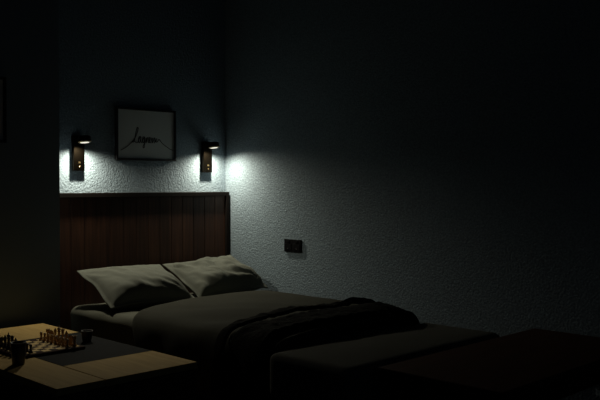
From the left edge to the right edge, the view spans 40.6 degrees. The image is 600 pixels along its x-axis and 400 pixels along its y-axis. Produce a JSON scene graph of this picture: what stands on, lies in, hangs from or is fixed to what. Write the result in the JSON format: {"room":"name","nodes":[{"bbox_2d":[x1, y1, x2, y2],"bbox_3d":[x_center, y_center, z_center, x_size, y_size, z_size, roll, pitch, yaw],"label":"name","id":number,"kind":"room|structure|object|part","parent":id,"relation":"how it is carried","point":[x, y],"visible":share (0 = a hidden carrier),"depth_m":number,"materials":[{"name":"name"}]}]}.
{"room":"bedroom","nodes":[
{"label":"bedroom","id":0,"kind":"room"},
{"bbox_2d":[0,0,59,328],"bbox_3d":[-2.927,-0.190,3.511,4.030,2.750,0.150,-1,1,-45],"label":"wall","id":1,"kind":"structure","parent":0,"point":[29,29],"depth_m":4.75,"materials":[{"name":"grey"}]},
{"bbox_3d":[-1.814,-0.511,4.491,0.378,0.375,0.026,-1,1,-45],"label":"framed picture","id":2,"kind":"object","parent":1,"relation":"attached to","visible":0},
{"bbox_2d":[0,80,2,139],"bbox_3d":[-1.816,-0.511,4.493,0.346,0.343,0.006,-1,1,-45],"label":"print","id":3,"kind":"object","parent":2,"relation":"attached to","point":[1,81],"depth_m":4.61,"materials":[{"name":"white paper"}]},
{"bbox_2d":[59,0,224,192],"bbox_3d":[-1.160,-0.227,5.491,1.870,2.750,0.150,-1,1,-45],"label":"wall","id":4,"kind":"structure","parent":0,"point":[147,54],"depth_m":5.47,"materials":[{"name":"grey paint"}]},
{"bbox_2d":[71,135,91,170],"bbox_3d":[-1.364,-0.295,5.082,0.085,0.222,0.136,-1,1,-45],"label":"wall lamp","id":5,"kind":"object","parent":4,"relation":"attached to","point":[78,143],"visible":1,"depth_m":5.09,"materials":[{"name":"brown metal"}]},
{"bbox_3d":[-1.403,-0.296,5.119,0.078,0.222,0.029,-1,1,-45],"label":"plate","id":6,"kind":"part","parent":5,"relation":"part of","materials":[{"name":"brown metal"}]},
{"bbox_2d":[114,106,175,161],"bbox_3d":[-1.039,-0.441,5.480,0.480,0.351,0.026,-1,1,-45],"label":"framed picture","id":7,"kind":"object","parent":4,"relation":"attached to","point":[141,134],"visible":1,"depth_m":5.47,"materials":[{"name":"black"}]},
{"bbox_2d":[201,142,219,172],"bbox_3d":[-0.634,-0.309,5.811,0.085,0.222,0.136,-1,1,-45],"label":"wall lamp","id":8,"kind":"object","parent":4,"relation":"attached to","point":[206,147],"visible":1,"depth_m":5.82,"materials":[{"name":"brown metal"}]},
{"bbox_3d":[-0.673,-0.309,5.848,0.078,0.222,0.029,-1,1,-45],"label":"plate","id":9,"kind":"part","parent":8,"relation":"part of","materials":[{"name":"brown metal"}]},
{"bbox_2d":[225,0,599,399],"bbox_3d":[1.704,-0.196,3.844,0.150,2.750,6.230,-1,1,-45],"label":"wall","id":10,"kind":"structure","parent":0,"point":[438,161],"depth_m":4.72,"materials":[{"name":"grey paint"}]},
{"bbox_2d":[284,239,301,252],"bbox_3d":[-0.050,0.310,5.489,0.160,0.086,0.016,1,1,45],"label":"wall socket","id":11,"kind":"object","parent":10,"relation":"attached to","point":[290,245],"visible":1,"depth_m":5.48,"materials":[{"name":"black plastic"}]},
{"bbox_2d":[285,243,290,249],"bbox_3d":[-0.082,0.318,5.514,0.060,0.044,0.003,1,1,45],"label":"outlet","id":12,"kind":"object","parent":11,"relation":"attached to","point":[287,245],"depth_m":5.51,"materials":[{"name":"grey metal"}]},
{"bbox_2d":[293,244,299,250],"bbox_3d":[-0.025,0.319,5.458,0.060,0.044,0.003,1,1,45],"label":"outlet","id":13,"kind":"object","parent":11,"relation":"attached to","point":[296,247],"depth_m":5.45,"materials":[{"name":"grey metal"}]},
{"bbox_3d":[-0.276,1.265,1.891,5.450,0.100,6.230,-1,2,-45],"label":"floor","id":14,"kind":"structure","parent":0,"visible":0},
{"bbox_2d":[0,323,196,399],"bbox_3d":[-1.222,0.952,3.937,0.694,0.450,1.450,-1,1,-45],"label":"coffee table","id":15,"kind":"object","parent":14,"relation":"on","point":[106,369],"visible":0.97,"depth_m":3.54,"materials":[{"name":"brown wood"}]},
{"bbox_2d":[10,341,26,364],"bbox_3d":[-1.256,0.684,3.615,0.070,0.099,0.070,-1,1,-45],"label":"cup","id":16,"kind":"object","parent":15,"relation":"on","point":[18,348],"visible":1,"depth_m":3.59,"materials":[{"name":"black ceramic"}]},
{"bbox_2d":[0,338,84,357],"bbox_3d":[-1.287,0.720,3.953,0.340,0.014,0.340,-1,1,-45],"label":"board","id":17,"kind":"object","parent":15,"relation":"on","point":[40,348],"visible":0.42,"depth_m":3.89,"materials":[{"name":"brown wood"}]},
{"bbox_2d":[0,336,3,347],"bbox_3d":[-1.446,0.687,3.926,0.026,0.052,0.026,-1,1,-45],"label":"knight","id":18,"kind":"object","parent":17,"relation":"on","point":[1,338],"visible":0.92,"depth_m":3.92,"materials":[{"name":"black wood"}]},
{"bbox_2d":[2,335,6,348],"bbox_3d":[-1.419,0.681,3.899,0.026,0.066,0.026,-1,1,-45],"label":"bishop","id":19,"kind":"object","parent":17,"relation":"on","point":[4,337],"visible":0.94,"depth_m":3.89,"materials":[{"name":"black wood"}]},
{"bbox_2d":[6,332,10,349],"bbox_3d":[-1.393,0.673,3.872,0.028,0.081,0.028,-1,1,-45],"label":"king","id":20,"kind":"object","parent":17,"relation":"on","point":[8,338],"visible":0.93,"depth_m":3.87,"materials":[{"name":"black wood"}]},
{"bbox_2d":[57,326,60,341],"bbox_3d":[-1.207,0.670,4.058,0.028,0.081,0.028,-1,1,-45],"label":"king","id":21,"kind":"object","parent":17,"relation":"on","point":[59,328],"visible":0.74,"depth_m":4.05,"materials":[{"name":"brown wood"}]},
{"bbox_2d":[61,328,64,342],"bbox_3d":[-1.181,0.675,4.031,0.028,0.072,0.028,-1,1,-45],"label":"chess queen","id":22,"kind":"object","parent":17,"relation":"on","point":[62,329],"visible":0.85,"depth_m":4.03,"materials":[{"name":"brown wood"}]},
{"bbox_2d":[67,334,72,344],"bbox_3d":[-1.128,0.686,3.978,0.026,0.052,0.026,-1,1,-45],"label":"knight","id":23,"kind":"object","parent":17,"relation":"on","point":[69,336],"visible":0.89,"depth_m":3.97,"materials":[{"name":"brown wood"}]},
{"bbox_2d":[72,335,76,346],"bbox_3d":[-1.101,0.687,3.952,0.026,0.051,0.026,-1,1,-45],"label":"chess rook","id":24,"kind":"object","parent":17,"relation":"on","point":[74,336],"visible":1,"depth_m":3.94,"materials":[{"name":"brown wood"}]},
{"bbox_3d":[-1.126,0.741,3.994,0.472,0.030,0.685,-1,1,-45],"label":"inset panel","id":25,"kind":"part","parent":15,"relation":"part of","materials":[{"name":"black stone"}]},
{"bbox_3d":[-0.885,0.918,3.267,0.212,0.284,0.018,-1,1,-45],"label":"drawer","id":26,"kind":"part","parent":15,"relation":"part of","materials":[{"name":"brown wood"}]},
{"bbox_2d":[81,330,92,342],"bbox_3d":[-1.088,0.696,4.137,0.060,0.057,0.060,-1,1,-45],"label":"cup","id":27,"kind":"object","parent":15,"relation":"on","point":[86,334],"visible":1,"depth_m":4.12,"materials":[{"name":"black ceramic"}]},
{"bbox_3d":[-0.642,0.913,3.509,0.466,0.284,0.018,-1,1,-45],"label":"drawer","id":28,"kind":"part","parent":15,"relation":"part of","materials":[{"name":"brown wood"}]},
{"bbox_2d":[60,192,405,399],"bbox_3d":[-0.357,0.561,4.805,1.402,1.200,1.970,-1,1,-45],"label":"bed","id":29,"kind":"object","parent":14,"relation":"on","point":[98,230],"visible":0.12,"depth_m":5.26,"materials":[{"name":"brown wood"}]},
{"bbox_2d":[77,264,194,309],"bbox_3d":[-1.018,0.533,5.064,0.618,0.240,0.432,-1,1,-45],"label":"pillow","id":30,"kind":"object","parent":29,"relation":"on","point":[135,286],"visible":0.94,"depth_m":4.93,"materials":[{"name":"grey fabric"}]},
{"bbox_3d":[-1.038,0.501,5.485,1.362,1.055,0.040,-1,1,-45],"label":"headboard","id":31,"kind":"part","parent":29,"relation":"part of","materials":[{"name":"brown wood"}]},
{"bbox_3d":[-1.033,0.549,5.481,1.402,1.200,0.058,-1,1,-45],"label":"headboard trim","id":32,"kind":"part","parent":29,"relation":"part of","materials":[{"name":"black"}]},
{"bbox_3d":[-0.421,0.978,4.721,0.965,0.130,1.885,-1,1,-45],"label":"frame","id":33,"kind":"part","parent":29,"relation":"part of","materials":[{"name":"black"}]},
{"bbox_2d":[162,255,267,296],"bbox_3d":[-0.574,0.519,5.525,0.582,0.252,0.431,-1,1,-45],"label":"pillow","id":34,"kind":"object","parent":29,"relation":"on","point":[206,276],"visible":0.94,"depth_m":5.40,"materials":[{"name":"grey fabric"}]},
{"bbox_3d":[-0.414,0.784,4.710,1.011,0.258,1.910,-1,1,-45],"label":"mattress","id":35,"kind":"part","parent":29,"relation":"part of","materials":[{"name":"grey fabric"}]},
{"bbox_2d":[132,290,413,399],"bbox_3d":[-0.147,0.777,4.551,1.286,0.379,1.319,-1,1,-45],"label":"duvet","id":36,"kind":"object","parent":29,"relation":"on","point":[189,329],"visible":0.59,"depth_m":4.22,"materials":[{"name":"grey fabric"}]},
{"bbox_2d":[211,297,419,399],"bbox_3d":[0.120,0.747,4.177,1.222,0.403,0.367,-1,1,-40],"label":"throw blanket","id":37,"kind":"object","parent":36,"relation":"on","point":[246,345],"visible":0.96,"depth_m":3.87,"materials":[{"name":"black fabric"}]},
{"bbox_2d":[270,323,499,399],"bbox_3d":[0.437,0.921,3.831,1.172,0.517,0.488,-1,1,-45],"label":"upholstered ottoman","id":38,"kind":"object","parent":14,"relation":"on","point":[344,369],"visible":0.66,"depth_m":3.51,"materials":[{"name":"grey fabric"}]},
{"bbox_2d":[378,328,599,399],"bbox_3d":[0.974,0.932,3.566,1.275,0.505,0.580,-1,1,-45],"label":"table","id":39,"kind":"object","parent":14,"relation":"on","point":[532,364],"visible":1,"depth_m":3.33,"materials":[{"name":"brown wood"}]},
{"bbox_3d":[0.407,0.956,3.324,0.060,0.465,0.060,-1,1,-45],"label":"leg","id":40,"kind":"part","parent":39,"relation":"part of","materials":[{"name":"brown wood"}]}
]}

